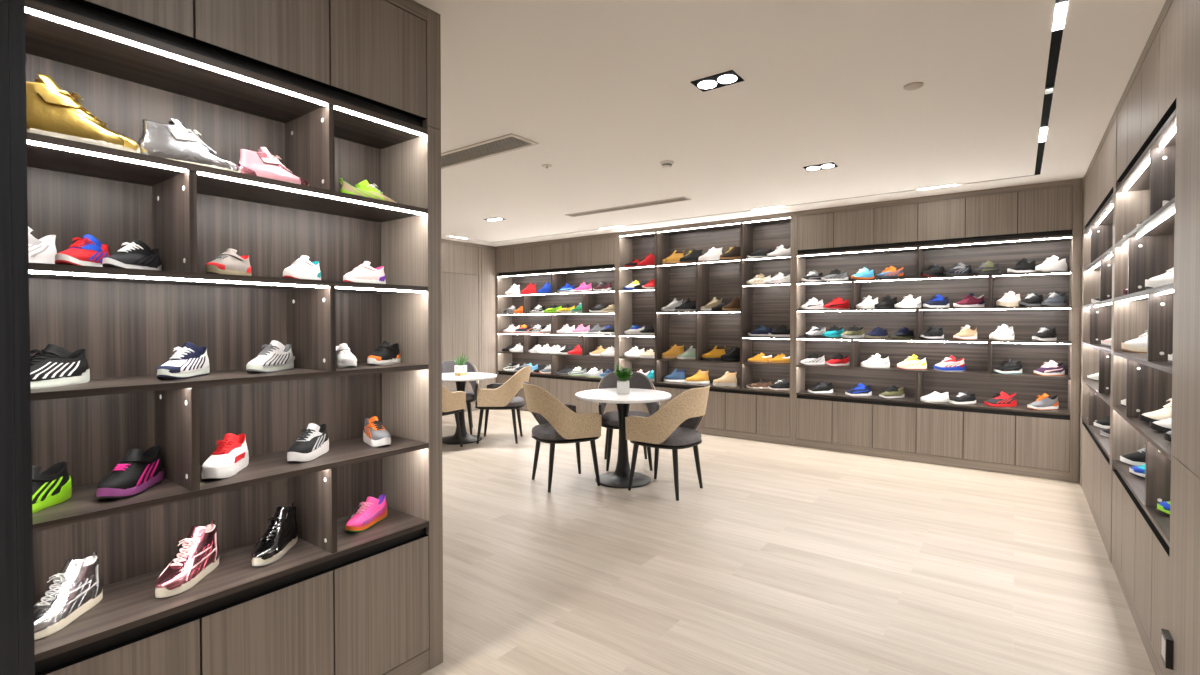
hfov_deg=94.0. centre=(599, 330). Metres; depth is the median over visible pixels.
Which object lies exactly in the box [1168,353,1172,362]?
shoe
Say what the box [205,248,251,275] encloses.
shoe
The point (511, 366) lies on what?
shoe
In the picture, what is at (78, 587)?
sneaker
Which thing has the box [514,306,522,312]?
shoe
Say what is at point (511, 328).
sneaker
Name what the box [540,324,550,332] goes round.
sneaker
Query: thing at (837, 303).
shoe
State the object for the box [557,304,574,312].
shoe
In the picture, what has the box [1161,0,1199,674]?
wall panel
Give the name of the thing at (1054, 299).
sneaker
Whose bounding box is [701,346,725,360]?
boot
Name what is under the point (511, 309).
shoe
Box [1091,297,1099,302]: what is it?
shoe
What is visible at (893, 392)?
shoe
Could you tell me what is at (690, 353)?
sneaker
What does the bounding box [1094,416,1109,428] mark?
shoe
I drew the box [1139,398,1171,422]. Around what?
sneaker
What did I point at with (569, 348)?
shoe
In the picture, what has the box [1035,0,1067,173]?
track
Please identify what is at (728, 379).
boot
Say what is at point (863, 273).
shoe
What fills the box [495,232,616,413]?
shelf unit
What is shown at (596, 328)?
sneaker
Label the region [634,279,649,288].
shoe
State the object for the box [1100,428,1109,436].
shoe
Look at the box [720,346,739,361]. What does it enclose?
boot
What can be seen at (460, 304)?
door
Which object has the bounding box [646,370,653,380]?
sneaker
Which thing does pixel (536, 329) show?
shoe
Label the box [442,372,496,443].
round table
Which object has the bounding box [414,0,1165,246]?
ceiling
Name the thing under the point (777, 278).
shoe
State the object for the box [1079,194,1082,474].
wall
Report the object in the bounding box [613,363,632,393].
potted plant
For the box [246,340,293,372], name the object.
shoe
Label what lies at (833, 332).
shoe
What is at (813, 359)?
shoe
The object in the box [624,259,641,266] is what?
shoe
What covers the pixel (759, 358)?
shoe
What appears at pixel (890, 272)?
shoe
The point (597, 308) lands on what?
shoe
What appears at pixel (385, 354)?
shoe
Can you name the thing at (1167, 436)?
shoe
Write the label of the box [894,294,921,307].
sneaker
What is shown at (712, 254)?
boot
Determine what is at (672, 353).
boot
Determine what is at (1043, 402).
sneaker
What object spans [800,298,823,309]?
shoe
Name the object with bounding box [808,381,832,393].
shoe
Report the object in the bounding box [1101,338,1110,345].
sneaker
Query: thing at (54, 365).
shoe
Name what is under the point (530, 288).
sneaker
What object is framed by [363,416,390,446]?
sneaker
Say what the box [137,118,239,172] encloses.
sneaker
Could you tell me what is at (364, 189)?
shoe
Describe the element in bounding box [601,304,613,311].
shoe
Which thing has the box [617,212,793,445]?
shelf unit
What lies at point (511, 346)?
shoe
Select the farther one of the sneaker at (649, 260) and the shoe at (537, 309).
the shoe at (537, 309)
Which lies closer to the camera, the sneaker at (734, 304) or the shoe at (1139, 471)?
the shoe at (1139, 471)
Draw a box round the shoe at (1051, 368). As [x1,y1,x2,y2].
[1033,360,1064,375]
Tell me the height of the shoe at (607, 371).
0.135 m
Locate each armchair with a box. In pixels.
[442,361,478,433]
[442,385,465,446]
[475,365,530,443]
[523,382,601,492]
[597,372,659,470]
[625,385,709,500]
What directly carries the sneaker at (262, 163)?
on the shelf unit at (348, 90)
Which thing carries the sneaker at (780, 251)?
on the shelf unit at (740, 412)
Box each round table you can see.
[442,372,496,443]
[575,388,671,487]
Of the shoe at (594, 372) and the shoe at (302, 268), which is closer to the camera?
the shoe at (302, 268)
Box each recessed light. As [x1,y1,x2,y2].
[483,217,505,220]
[690,70,743,91]
[803,162,837,170]
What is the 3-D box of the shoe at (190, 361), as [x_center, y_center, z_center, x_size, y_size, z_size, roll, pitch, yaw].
[-1.237,0.087,1.670,0.074,0.104,0.221,0,1,-7]
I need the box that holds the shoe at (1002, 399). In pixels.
[984,392,1016,406]
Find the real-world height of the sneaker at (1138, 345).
0.146 m
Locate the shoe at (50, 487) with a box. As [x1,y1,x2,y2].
[32,462,71,513]
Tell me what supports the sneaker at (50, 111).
on the shelf unit at (348, 90)
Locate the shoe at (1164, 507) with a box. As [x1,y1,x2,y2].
[1157,501,1169,515]
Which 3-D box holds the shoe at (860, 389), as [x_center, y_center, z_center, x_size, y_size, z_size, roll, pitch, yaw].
[2.724,0.620,5.897,0.285,0.135,0.097,0,1,-5]
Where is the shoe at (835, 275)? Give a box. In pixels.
[821,269,847,280]
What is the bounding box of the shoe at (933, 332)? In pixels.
[920,325,943,338]
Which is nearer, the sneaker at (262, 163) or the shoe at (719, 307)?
the sneaker at (262, 163)
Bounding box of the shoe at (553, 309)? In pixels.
[544,304,561,312]
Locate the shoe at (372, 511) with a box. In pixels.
[345,494,387,531]
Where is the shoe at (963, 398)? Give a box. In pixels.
[949,391,975,403]
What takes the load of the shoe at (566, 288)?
on the shelf unit at (575, 261)
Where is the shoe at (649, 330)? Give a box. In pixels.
[638,325,653,334]
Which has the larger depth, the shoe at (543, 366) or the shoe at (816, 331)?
the shoe at (543, 366)
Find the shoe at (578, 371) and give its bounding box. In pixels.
[568,366,586,375]
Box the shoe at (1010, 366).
[994,359,1021,373]
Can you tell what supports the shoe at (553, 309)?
on the shelf unit at (575, 261)
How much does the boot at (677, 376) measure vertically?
0.184 m
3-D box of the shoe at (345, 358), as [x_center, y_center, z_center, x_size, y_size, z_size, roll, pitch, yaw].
[-0.939,0.090,2.054,0.069,0.086,0.172,-1,1,-40]
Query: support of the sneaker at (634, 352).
on the shelf unit at (740, 412)
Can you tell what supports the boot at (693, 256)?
on the shelf unit at (740, 412)
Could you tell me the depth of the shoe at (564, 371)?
8.27 m
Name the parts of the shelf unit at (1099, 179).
door, panel, door, panel, door, door, finger pull, board, shelf, shelf, door, shelf, shelf, light rail, door, door, door, panel, panel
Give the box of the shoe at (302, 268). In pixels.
[283,255,320,279]
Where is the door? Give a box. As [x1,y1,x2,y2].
[442,272,478,411]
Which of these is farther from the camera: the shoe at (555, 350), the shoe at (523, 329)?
the shoe at (523, 329)
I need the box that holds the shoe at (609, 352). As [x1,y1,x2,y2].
[600,346,613,355]
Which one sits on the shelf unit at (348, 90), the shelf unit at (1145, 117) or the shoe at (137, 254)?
the shoe at (137, 254)
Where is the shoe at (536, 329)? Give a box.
[528,324,544,332]
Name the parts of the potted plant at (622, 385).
pot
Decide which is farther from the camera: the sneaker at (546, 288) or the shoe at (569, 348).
the sneaker at (546, 288)
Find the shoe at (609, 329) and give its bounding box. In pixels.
[599,325,613,333]
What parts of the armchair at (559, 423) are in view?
leg, leg, seat, seat frame, leg, leg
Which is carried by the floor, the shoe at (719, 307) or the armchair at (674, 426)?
the armchair at (674, 426)
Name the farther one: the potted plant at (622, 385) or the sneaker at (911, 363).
the sneaker at (911, 363)
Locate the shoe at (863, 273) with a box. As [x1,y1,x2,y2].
[851,267,873,279]
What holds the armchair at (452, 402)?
on the floor
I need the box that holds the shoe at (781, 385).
[768,378,789,390]
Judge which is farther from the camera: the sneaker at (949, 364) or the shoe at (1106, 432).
the sneaker at (949, 364)
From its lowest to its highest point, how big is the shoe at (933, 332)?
0.135 m
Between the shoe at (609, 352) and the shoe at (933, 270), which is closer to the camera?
the shoe at (933, 270)
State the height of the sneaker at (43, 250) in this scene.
0.104 m
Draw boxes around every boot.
[661,344,683,358]
[662,250,683,263]
[664,368,685,382]
[679,249,702,262]
[685,370,709,384]
[698,247,722,261]
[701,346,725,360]
[713,371,737,386]
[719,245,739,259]
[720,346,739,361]
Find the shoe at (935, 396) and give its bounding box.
[920,391,948,401]
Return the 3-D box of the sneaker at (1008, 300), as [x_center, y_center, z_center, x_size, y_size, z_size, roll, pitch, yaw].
[3.745,-0.289,5.125,0.288,0.149,0.107,0,1,-19]
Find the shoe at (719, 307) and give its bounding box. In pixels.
[711,301,726,310]
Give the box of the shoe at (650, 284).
[642,279,654,288]
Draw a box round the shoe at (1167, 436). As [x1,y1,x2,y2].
[1164,431,1170,441]
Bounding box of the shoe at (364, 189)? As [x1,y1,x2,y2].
[339,178,396,202]
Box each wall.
[447,246,495,411]
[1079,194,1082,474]
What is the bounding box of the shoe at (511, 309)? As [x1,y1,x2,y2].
[503,305,518,313]
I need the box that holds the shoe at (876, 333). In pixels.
[865,327,887,337]
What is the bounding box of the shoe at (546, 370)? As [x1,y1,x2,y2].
[540,365,550,373]
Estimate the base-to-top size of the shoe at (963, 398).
0.118 m
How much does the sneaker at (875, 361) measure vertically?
0.149 m
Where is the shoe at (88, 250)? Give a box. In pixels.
[55,234,109,266]
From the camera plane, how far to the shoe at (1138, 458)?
3.02 m
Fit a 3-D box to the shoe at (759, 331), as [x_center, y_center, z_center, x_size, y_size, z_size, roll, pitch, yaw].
[1.871,0.001,6.522,0.286,0.135,0.091,0,1,13]
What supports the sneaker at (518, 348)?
on the shelf unit at (575, 261)
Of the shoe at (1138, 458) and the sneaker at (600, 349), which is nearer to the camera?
the shoe at (1138, 458)
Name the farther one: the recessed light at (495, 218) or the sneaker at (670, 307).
the sneaker at (670, 307)
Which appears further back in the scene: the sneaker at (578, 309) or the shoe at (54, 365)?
the sneaker at (578, 309)
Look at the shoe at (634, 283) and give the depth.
7.53 m
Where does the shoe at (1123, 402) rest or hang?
on the shelf unit at (1145, 117)
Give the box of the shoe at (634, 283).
[624,280,639,288]
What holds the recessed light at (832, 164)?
in the ceiling
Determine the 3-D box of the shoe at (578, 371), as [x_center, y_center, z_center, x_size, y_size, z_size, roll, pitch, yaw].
[-0.329,0.586,8.169,0.285,0.135,0.097,0,1,11]
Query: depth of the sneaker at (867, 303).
5.81 m
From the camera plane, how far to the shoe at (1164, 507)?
2.24 m
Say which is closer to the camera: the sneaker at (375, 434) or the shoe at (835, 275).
the sneaker at (375, 434)
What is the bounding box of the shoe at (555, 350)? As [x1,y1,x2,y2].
[547,345,565,353]
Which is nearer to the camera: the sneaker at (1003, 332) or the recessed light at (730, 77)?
the recessed light at (730, 77)
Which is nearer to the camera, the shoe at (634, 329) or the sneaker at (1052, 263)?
the sneaker at (1052, 263)
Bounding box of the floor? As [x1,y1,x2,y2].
[421,409,1154,674]
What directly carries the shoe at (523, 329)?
on the shelf unit at (575, 261)
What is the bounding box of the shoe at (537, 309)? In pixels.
[530,305,545,312]
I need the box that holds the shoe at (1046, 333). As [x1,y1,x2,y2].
[1032,326,1056,340]
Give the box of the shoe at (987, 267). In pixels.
[972,261,999,274]
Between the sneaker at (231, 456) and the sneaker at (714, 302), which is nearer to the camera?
the sneaker at (231, 456)
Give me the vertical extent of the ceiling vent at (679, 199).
0.008 m
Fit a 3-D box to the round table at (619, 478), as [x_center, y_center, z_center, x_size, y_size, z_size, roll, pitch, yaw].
[0.198,0.915,4.811,0.826,0.747,0.826,1,1,37]
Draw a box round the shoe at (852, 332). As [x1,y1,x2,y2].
[841,325,864,337]
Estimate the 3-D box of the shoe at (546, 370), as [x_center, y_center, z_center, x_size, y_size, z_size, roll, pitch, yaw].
[-0.776,0.581,8.503,0.286,0.135,0.091,0,1,-13]
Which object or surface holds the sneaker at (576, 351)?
on the shelf unit at (575, 261)
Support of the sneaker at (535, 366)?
on the shelf unit at (575, 261)
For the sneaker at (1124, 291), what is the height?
0.139 m
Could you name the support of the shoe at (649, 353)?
on the shelf unit at (740, 412)
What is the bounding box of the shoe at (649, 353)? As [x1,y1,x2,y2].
[639,349,653,357]
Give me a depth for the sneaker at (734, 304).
6.69 m
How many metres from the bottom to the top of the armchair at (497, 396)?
0.861 m
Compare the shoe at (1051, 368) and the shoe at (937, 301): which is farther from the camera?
the shoe at (937, 301)
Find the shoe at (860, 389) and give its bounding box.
[845,383,871,395]
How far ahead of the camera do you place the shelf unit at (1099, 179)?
4.07 m
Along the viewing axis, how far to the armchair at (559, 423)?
4.50 m
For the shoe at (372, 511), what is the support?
on the shelf unit at (348, 90)
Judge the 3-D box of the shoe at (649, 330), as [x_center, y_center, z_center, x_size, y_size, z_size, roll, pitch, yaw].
[0.652,-0.013,7.429,0.286,0.135,0.091,0,1,13]
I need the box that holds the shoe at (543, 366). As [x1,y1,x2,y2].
[533,364,545,372]
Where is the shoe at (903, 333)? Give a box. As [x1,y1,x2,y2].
[891,327,913,338]
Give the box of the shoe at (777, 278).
[765,272,789,282]
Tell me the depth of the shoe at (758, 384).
6.51 m
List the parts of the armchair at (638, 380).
leg, leg, seat frame, seat, leg, leg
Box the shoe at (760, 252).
[747,247,770,257]
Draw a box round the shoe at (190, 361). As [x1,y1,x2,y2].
[156,342,209,378]
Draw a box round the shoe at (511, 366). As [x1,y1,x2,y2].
[503,362,518,370]
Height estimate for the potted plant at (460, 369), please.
0.274 m
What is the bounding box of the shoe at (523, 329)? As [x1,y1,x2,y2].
[514,324,531,332]
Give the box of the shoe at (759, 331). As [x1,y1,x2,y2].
[748,325,772,335]
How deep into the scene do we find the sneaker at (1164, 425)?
2.37 m
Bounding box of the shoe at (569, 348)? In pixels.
[559,345,575,353]
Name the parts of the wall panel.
catch plate, panel, panel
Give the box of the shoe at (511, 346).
[502,344,513,351]
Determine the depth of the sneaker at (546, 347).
8.50 m
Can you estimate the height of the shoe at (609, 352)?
0.135 m
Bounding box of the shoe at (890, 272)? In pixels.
[875,266,903,278]
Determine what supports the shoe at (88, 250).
on the shelf unit at (348, 90)
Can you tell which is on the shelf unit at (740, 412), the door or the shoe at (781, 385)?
the shoe at (781, 385)
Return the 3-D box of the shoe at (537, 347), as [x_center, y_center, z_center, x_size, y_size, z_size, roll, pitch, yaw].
[-0.967,0.274,8.640,0.285,0.135,0.097,0,1,10]
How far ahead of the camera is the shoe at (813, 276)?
6.13 m
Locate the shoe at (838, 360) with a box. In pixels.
[825,353,849,365]
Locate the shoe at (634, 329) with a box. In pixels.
[624,325,644,333]
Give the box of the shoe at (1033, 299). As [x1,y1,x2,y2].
[1019,292,1043,306]
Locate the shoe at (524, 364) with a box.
[514,363,531,370]
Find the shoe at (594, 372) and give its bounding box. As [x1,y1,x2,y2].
[584,367,602,376]
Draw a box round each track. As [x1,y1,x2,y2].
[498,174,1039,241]
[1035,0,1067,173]
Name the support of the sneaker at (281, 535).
on the shelf unit at (348, 90)
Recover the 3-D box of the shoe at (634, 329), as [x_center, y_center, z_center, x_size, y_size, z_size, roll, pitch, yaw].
[0.470,-0.015,7.565,0.286,0.135,0.091,0,1,14]
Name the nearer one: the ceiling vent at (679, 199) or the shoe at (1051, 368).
the shoe at (1051, 368)
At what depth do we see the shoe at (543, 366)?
8.54 m
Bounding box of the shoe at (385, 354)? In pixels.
[367,341,400,364]
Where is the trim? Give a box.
[441,239,495,409]
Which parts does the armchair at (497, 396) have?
leg, leg, seat, seat frame, leg, leg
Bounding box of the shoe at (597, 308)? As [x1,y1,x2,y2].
[589,303,607,311]
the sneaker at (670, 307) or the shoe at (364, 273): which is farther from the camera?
the sneaker at (670, 307)
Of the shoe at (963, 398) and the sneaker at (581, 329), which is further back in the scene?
the sneaker at (581, 329)
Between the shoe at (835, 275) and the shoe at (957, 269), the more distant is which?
the shoe at (835, 275)
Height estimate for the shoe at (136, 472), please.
0.117 m
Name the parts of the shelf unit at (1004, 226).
panel, panel, door, door, door, door, door, door, board, shelf, shelf, shelf, shelf, finger pull, light rail, panel, door, door, door, door, door, door, panel, panel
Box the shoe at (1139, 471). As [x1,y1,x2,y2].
[1129,464,1144,477]
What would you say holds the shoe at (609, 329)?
on the shelf unit at (575, 261)
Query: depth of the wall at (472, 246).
8.97 m
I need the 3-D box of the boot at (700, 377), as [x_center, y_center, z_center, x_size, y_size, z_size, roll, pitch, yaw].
[1.222,0.579,7.015,0.301,0.184,0.104,0,1,16]
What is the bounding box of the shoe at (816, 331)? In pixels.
[804,325,825,336]
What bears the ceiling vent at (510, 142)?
in the ceiling
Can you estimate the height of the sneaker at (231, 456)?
0.120 m
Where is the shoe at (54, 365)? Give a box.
[30,344,89,388]
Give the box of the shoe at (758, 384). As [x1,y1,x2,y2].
[747,378,770,388]
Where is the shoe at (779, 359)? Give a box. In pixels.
[767,353,789,363]
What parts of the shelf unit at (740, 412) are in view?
panel, shelf, shelf, shelf, door, shelf, shelf, door, door, shelf, shelf, shelf, shelf, panel, door, board, finger pull, door, shelf, shelf, shelf, shelf, shelf, door, panel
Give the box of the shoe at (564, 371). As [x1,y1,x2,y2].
[556,365,573,374]
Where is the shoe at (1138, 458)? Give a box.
[1120,445,1145,465]
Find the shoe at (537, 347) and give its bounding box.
[528,344,543,352]
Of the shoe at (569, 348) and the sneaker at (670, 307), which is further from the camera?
the shoe at (569, 348)
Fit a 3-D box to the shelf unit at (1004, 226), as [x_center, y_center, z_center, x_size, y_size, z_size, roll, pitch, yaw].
[3.183,-0.007,5.559,2.398,2.570,0.330,1,1,37]
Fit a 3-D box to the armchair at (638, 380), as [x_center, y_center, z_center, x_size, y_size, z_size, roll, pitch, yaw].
[0.261,0.852,5.383,0.588,0.861,0.643,0,1,-2]
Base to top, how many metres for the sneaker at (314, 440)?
0.115 m
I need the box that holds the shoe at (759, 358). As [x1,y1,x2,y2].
[747,352,771,362]
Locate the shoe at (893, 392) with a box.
[879,385,904,398]
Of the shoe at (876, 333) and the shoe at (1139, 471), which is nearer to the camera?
the shoe at (1139, 471)
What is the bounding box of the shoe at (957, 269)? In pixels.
[943,262,971,275]
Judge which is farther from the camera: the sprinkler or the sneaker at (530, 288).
the sneaker at (530, 288)
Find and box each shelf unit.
[0,0,442,674]
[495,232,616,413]
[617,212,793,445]
[793,178,1082,482]
[1080,109,1115,556]
[1109,0,1177,674]
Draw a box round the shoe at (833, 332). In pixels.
[822,325,843,337]
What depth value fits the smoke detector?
4.20 m
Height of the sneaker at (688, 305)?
0.175 m
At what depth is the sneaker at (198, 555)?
1.66 m
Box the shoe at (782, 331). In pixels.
[769,325,789,336]
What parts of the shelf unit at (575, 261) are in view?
panel, panel, door, door, door, door, door, door, board, shelf, shelf, shelf, shelf, door, door, panel, door, door, door, door, panel, panel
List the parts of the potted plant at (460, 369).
pot, pot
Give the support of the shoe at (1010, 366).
on the shelf unit at (1004, 226)
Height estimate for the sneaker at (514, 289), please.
0.175 m
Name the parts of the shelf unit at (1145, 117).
door, panel, door, panel, door, door, finger pull, board, shelf, shelf, door, shelf, shelf, light rail, door, door, door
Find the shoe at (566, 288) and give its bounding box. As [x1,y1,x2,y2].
[558,284,574,291]
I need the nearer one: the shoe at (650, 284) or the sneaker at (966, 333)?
the sneaker at (966, 333)
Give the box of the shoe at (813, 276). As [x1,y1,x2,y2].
[801,270,822,281]
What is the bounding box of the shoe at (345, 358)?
[336,343,356,367]
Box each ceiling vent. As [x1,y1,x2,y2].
[441,133,538,168]
[566,197,690,216]
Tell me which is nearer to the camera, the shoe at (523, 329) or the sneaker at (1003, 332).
the sneaker at (1003, 332)
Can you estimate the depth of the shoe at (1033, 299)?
5.00 m
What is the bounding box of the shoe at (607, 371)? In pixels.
[599,368,612,377]
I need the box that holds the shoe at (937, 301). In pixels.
[923,294,948,307]
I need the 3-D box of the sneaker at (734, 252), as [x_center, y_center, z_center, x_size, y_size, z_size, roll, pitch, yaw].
[1.588,-0.932,6.721,0.301,0.184,0.104,0,1,13]
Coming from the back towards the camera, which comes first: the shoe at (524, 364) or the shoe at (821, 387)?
the shoe at (524, 364)
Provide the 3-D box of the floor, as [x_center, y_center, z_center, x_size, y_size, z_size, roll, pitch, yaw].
[-1.436,1.340,3.049,7.698,0.050,10.145,1,1,37]
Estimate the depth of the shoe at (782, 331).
6.34 m
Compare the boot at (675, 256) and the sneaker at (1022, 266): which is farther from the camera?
the boot at (675, 256)
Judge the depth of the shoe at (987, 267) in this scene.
5.20 m
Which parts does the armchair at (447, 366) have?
seat, leg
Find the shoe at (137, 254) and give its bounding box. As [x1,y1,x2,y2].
[102,239,161,269]
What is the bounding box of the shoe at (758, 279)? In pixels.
[747,273,770,283]
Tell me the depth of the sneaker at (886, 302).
5.70 m
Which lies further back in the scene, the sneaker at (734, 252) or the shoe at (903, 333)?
the sneaker at (734, 252)
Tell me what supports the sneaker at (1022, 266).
on the shelf unit at (1004, 226)
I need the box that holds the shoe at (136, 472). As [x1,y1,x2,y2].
[96,446,163,498]
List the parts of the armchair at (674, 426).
leg, leg, seat frame, seat, leg, leg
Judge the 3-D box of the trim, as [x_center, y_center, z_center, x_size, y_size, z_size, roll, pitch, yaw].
[-4.542,-0.001,5.123,0.014,2.570,9.595,1,1,37]
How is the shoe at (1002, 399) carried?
on the shelf unit at (1004, 226)
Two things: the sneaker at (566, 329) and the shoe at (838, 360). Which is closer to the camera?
the shoe at (838, 360)
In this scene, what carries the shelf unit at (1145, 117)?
on the floor
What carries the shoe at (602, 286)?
on the shelf unit at (575, 261)
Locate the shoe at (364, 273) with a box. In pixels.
[343,261,385,283]
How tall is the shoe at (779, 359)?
0.118 m
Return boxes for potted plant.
[452,353,469,375]
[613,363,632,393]
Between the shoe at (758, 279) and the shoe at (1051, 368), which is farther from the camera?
the shoe at (758, 279)
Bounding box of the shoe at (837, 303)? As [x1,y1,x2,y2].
[823,297,849,308]
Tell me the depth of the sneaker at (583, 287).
8.05 m
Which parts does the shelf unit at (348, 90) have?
frame, door, door, panel, light rail, shelf, shelf, shelf, shelf, board, finger pull, door, door, door, door, panel, panel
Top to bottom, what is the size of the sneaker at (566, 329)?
0.142 m
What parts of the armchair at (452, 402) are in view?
seat frame, leg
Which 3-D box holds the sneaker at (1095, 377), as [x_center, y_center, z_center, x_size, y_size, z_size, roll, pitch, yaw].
[4.067,0.334,4.462,0.282,0.139,0.092,0,1,27]
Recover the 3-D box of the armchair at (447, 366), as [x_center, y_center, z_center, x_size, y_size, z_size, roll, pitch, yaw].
[-1.815,0.828,7.008,0.588,0.861,0.643,0,1,-12]
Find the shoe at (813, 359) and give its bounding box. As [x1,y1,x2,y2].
[800,353,824,364]
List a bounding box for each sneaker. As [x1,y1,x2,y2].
[26,74,139,152]
[28,227,56,263]
[34,552,102,639]
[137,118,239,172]
[154,521,218,597]
[201,433,248,478]
[238,147,308,185]
[251,503,297,565]
[287,423,328,461]
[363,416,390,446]
[503,324,519,332]
[505,284,519,293]
[509,343,522,351]
[521,283,536,293]
[527,363,537,371]
[537,344,554,352]
[538,282,550,292]
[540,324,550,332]
[557,324,574,332]
[567,345,581,354]
[571,303,581,312]
[571,324,589,333]
[574,282,591,291]
[587,324,605,333]
[590,346,608,355]
[624,346,644,356]
[637,253,654,265]
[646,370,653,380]
[661,298,682,310]
[674,298,695,310]
[677,346,695,359]
[700,297,721,310]
[722,296,739,310]
[767,245,790,256]
[856,295,878,308]
[861,353,889,367]
[874,295,897,308]
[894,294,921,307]
[897,354,926,369]
[934,356,964,370]
[953,293,984,307]
[953,325,976,339]
[989,324,1013,339]
[996,291,1020,306]
[1007,258,1035,272]
[1027,393,1058,409]
[1035,256,1066,271]
[1041,291,1066,305]
[1087,373,1098,380]
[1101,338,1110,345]
[1121,330,1146,352]
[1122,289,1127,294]
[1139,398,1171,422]
[1145,267,1173,288]
[1149,417,1171,432]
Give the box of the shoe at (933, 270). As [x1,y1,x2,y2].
[921,264,943,276]
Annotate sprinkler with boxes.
[542,164,551,168]
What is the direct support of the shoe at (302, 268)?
on the shelf unit at (348, 90)
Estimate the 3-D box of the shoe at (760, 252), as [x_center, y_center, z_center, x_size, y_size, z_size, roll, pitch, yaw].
[1.859,-0.905,6.520,0.286,0.135,0.091,0,1,8]
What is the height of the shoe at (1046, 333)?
0.135 m
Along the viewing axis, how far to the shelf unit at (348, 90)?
1.76 m
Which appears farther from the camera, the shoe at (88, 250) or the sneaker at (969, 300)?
the sneaker at (969, 300)
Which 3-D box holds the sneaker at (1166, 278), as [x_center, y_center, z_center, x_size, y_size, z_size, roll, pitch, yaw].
[2.575,-0.248,2.449,0.283,0.146,0.105,0,1,27]
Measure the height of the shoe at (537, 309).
0.135 m
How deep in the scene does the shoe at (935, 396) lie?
5.46 m
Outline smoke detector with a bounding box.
[660,160,673,168]
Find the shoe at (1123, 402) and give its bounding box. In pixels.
[1121,399,1125,406]
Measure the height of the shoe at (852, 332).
0.135 m
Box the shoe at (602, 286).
[593,282,611,290]
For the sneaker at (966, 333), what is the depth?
5.30 m
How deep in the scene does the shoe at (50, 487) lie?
1.43 m

